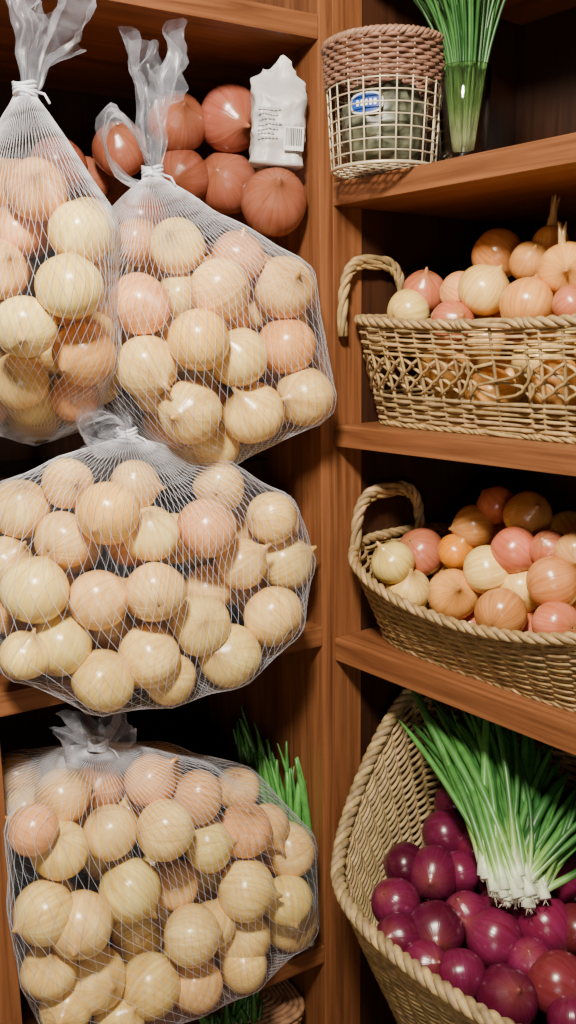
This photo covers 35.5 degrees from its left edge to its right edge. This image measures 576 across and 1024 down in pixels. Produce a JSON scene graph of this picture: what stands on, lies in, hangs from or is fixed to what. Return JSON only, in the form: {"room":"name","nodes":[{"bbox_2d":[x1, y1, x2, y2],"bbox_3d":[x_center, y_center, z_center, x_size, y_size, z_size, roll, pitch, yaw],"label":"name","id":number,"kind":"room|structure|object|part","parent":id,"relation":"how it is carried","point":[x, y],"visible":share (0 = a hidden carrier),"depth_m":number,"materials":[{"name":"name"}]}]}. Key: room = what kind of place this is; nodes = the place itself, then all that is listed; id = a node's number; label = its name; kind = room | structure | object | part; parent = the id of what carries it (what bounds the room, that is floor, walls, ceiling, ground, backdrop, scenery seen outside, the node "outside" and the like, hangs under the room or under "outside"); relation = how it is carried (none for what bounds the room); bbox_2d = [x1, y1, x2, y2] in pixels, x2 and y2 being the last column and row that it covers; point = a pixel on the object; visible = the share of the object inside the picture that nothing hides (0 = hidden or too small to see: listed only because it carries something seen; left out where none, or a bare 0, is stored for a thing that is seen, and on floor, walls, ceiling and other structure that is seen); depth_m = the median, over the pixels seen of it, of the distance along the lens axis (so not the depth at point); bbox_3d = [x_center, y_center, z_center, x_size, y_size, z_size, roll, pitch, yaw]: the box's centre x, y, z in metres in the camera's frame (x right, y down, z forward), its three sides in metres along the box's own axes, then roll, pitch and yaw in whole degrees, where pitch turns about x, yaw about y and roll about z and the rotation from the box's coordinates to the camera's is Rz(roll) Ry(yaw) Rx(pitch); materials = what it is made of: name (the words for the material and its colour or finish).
{"room":"pantry","nodes":[
{"label":"pantry","id":0,"kind":"room"},
{"bbox_3d":[-0.022,1.474,0.412,3.800,0.050,3.300,-7,13,-30],"label":"floor","id":1,"kind":"structure","parent":0,"visible":0},
{"bbox_2d":[0,0,575,1023],"bbox_3d":[0.196,0.139,1.105,0.945,2.300,1.507,-9,14,-38],"label":"shelving unit","id":2,"kind":"object","parent":1,"relation":"on","point":[327,694],"visible":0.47,"depth_m":1.35,"materials":[{"name":"brown wood"}]},
{"bbox_3d":[-0.480,0.119,1.258,0.030,2.300,0.420,-7,13,-30],"label":"panel","id":3,"kind":"part","parent":2,"relation":"part of","materials":[{"name":"brown wood"}]},
{"bbox_2d":[0,0,121,445],"bbox_3d":[-0.298,-0.336,1.088,0.206,0.530,0.313,-7,13,-30],"label":"bag","id":4,"kind":"object","parent":2,"relation":"on","point":[49,373],"visible":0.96,"depth_m":1.01,"materials":[{"name":"food"}]},
{"bbox_3d":[-0.298,-0.069,1.412,0.478,0.015,0.250,-7,13,-30],"label":"recessed shelf","id":5,"kind":"part","parent":2,"relation":"part of","materials":[{"name":"brown wood"}]},
{"bbox_3d":[-0.290,-0.379,1.330,0.478,0.015,0.300,-7,13,-30],"label":"recessed shelf","id":6,"kind":"part","parent":2,"relation":"part of","materials":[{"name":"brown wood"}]},
{"bbox_2d":[0,403,316,716],"bbox_3d":[-0.180,0.041,1.226,0.478,0.406,0.314,-7,13,-30],"label":"bag","id":7,"kind":"object","parent":2,"relation":"on","point":[135,627],"visible":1,"depth_m":1.11,"materials":[{"name":"food"}]},
{"bbox_2d":[90,30,336,470],"bbox_3d":[-0.123,-0.323,1.188,0.335,0.561,0.301,-7,13,-30],"label":"bag","id":8,"kind":"object","parent":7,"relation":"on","point":[185,333],"visible":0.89,"depth_m":1.12,"materials":[{"name":"food"}]},
{"bbox_3d":[-0.268,-0.645,1.234,0.478,0.030,0.400,-7,13,-30],"label":"shelf","id":9,"kind":"part","parent":2,"relation":"part of","materials":[{"name":"brown wood"}]},
{"bbox_2d":[1,711,319,1023],"bbox_3d":[-0.184,0.469,1.316,0.489,0.500,0.313,-7,13,-30],"label":"bag","id":10,"kind":"object","parent":2,"relation":"on","point":[241,891],"visible":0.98,"depth_m":1.21,"materials":[{"name":"food"}]},
{"bbox_3d":[-0.256,0.181,1.395,0.478,0.030,0.400,-7,13,-30],"label":"shelf","id":11,"kind":"part","parent":2,"relation":"part of","materials":[{"name":"brown wood"}]},
{"bbox_2d":[29,83,306,236],"bbox_3d":[-0.246,-0.486,1.250,0.452,0.226,0.394,-7,13,-30],"label":"onions","id":12,"kind":"object","parent":2,"relation":"on","point":[272,201],"visible":0.56,"depth_m":1.25,"materials":[{"name":"orange food"}]},
{"bbox_2d":[248,55,306,170],"bbox_3d":[-0.014,-0.537,1.210,0.082,0.143,0.052,-2,11,-7],"label":"packet","id":13,"kind":"object","parent":12,"relation":"on","point":[277,136],"visible":1,"depth_m":1.20,"materials":[{"name":"white paper"}]},
{"bbox_3d":[-0.249,0.708,1.497,0.478,0.030,0.400,-7,13,-30],"label":"shelf","id":14,"kind":"part","parent":2,"relation":"part of","materials":[{"name":"brown wood"}]},
{"bbox_3d":[-0.244,1.030,1.560,0.478,0.030,0.400,-7,13,-30],"label":"shelf","id":15,"kind":"part","parent":2,"relation":"part of","materials":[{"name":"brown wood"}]},
{"bbox_2d":[205,978,304,1023],"bbox_3d":[-0.061,0.908,1.531,0.149,0.218,0.167,-7,13,-30],"label":"wicker basket","id":16,"kind":"object","parent":2,"relation":"on","point":[283,1003],"visible":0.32,"depth_m":1.48,"materials":[{"name":"wicker"}]},
{"bbox_2d":[198,991,262,1023],"bbox_3d":[-0.086,0.870,1.449,0.119,0.197,0.068,-7,13,-30],"label":"onions","id":17,"kind":"object","parent":16,"relation":"in","point":[244,1008],"visible":0.84,"depth_m":1.45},
{"bbox_3d":[-0.049,0.063,1.512,0.022,2.300,0.420,-7,13,-30],"label":"panel","id":18,"kind":"part","parent":2,"relation":"part of","materials":[{"name":"brown wood"}]},
{"bbox_2d":[232,705,315,946],"bbox_3d":[-0.021,0.513,1.460,0.154,0.382,0.064,7,13,35],"label":"onions","id":19,"kind":"object","parent":2,"relation":"on","point":[295,798],"visible":0.3,"depth_m":1.44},
{"bbox_2d":[320,24,445,179],"bbox_3d":[0.123,-0.517,1.156,0.167,0.155,0.167,-7,13,-30],"label":"basket","id":20,"kind":"object","parent":2,"relation":"on","point":[384,123],"visible":0.91,"depth_m":1.11,"materials":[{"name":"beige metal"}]},
{"bbox_3d":[0.246,0.062,1.497,0.365,2.300,0.018,-9,14,-38],"label":"panel","id":21,"kind":"part","parent":2,"relation":"part of","materials":[{"name":"brown wood"}]},
{"bbox_2d":[330,688,575,1023],"bbox_3d":[0.348,0.632,1.229,0.490,0.655,0.602,-7,13,-30],"label":"wicker basket","id":22,"kind":"object","parent":2,"relation":"on","point":[370,825],"visible":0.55,"depth_m":1.35,"materials":[{"name":"wicker"}]},
{"bbox_2d":[371,786,575,1023],"bbox_3d":[0.356,0.593,1.221,0.466,0.265,0.396,6,13,33],"label":"heap","id":23,"kind":"object","parent":22,"relation":"in","point":[430,903],"visible":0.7,"depth_m":1.15,"materials":[{"name":"purple food"}]},
{"bbox_2d":[398,690,539,913],"bbox_3d":[0.279,0.379,1.264,0.144,0.213,0.296,-5,12,-21],"label":"onions","id":24,"kind":"object","parent":23,"relation":"on","point":[470,760],"visible":0.94,"depth_m":1.23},
{"bbox_2d":[489,721,575,914],"bbox_3d":[0.379,0.403,1.251,0.206,0.182,0.268,0,11,4],"label":"onions","id":25,"kind":"object","parent":23,"relation":"on","point":[553,803],"visible":0.58,"depth_m":1.20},
{"bbox_3d":[0.536,-0.066,1.041,0.400,0.030,1.000,-9,14,-38],"label":"shelf","id":26,"kind":"part","parent":2,"relation":"part of","materials":[{"name":"brown wood"}]},
{"bbox_3d":[0.531,-0.393,0.978,0.400,0.030,1.000,-9,14,-38],"label":"shelf","id":27,"kind":"part","parent":2,"relation":"part of","materials":[{"name":"brown wood"}]},
{"bbox_3d":[0.540,0.251,1.103,0.400,0.035,1.000,-9,14,-38],"label":"shelf","id":28,"kind":"part","parent":2,"relation":"part of","materials":[{"name":"brown wood"}]},
{"bbox_2d":[337,254,575,443],"bbox_3d":[0.345,-0.222,1.149,0.283,0.241,0.555,-10,14,-38],"label":"basket","id":29,"kind":"object","parent":2,"relation":"on","point":[534,426],"visible":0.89,"depth_m":1.14,"materials":[{"name":"wicker"}]},
{"bbox_2d":[387,195,575,426],"bbox_3d":[0.353,-0.255,1.150,0.224,0.292,0.468,-11,15,-41],"label":"heap","id":30,"kind":"object","parent":29,"relation":"in","point":[543,267],"visible":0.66,"depth_m":1.15,"materials":[{"name":"food"}]},
{"bbox_2d":[413,0,505,160],"bbox_3d":[0.214,-0.569,1.123,0.152,0.269,0.134,2,11,16],"label":"onions","id":31,"kind":"object","parent":2,"relation":"on","point":[464,90],"visible":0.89,"depth_m":1.11,"materials":[{"name":"green plant"}]},
{"bbox_2d":[348,480,575,711],"bbox_3d":[0.332,0.097,1.220,0.340,0.233,0.528,-9,14,-38],"label":"wicker basket","id":32,"kind":"object","parent":2,"relation":"on","point":[506,659],"visible":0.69,"depth_m":1.16,"materials":[{"name":"wicker"}]},
{"bbox_2d":[371,486,575,689],"bbox_3d":[0.334,0.086,1.240,0.258,0.234,0.441,-10,14,-39],"label":"heap","id":33,"kind":"object","parent":32,"relation":"in","point":[507,562],"visible":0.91,"depth_m":1.20,"materials":[{"name":"orange food"}]},
{"bbox_3d":[0.527,-0.691,0.920,0.400,0.030,1.000,-9,14,-38],"label":"shelf","id":34,"kind":"part","parent":2,"relation":"part of","materials":[{"name":"brown wood"}]}
]}

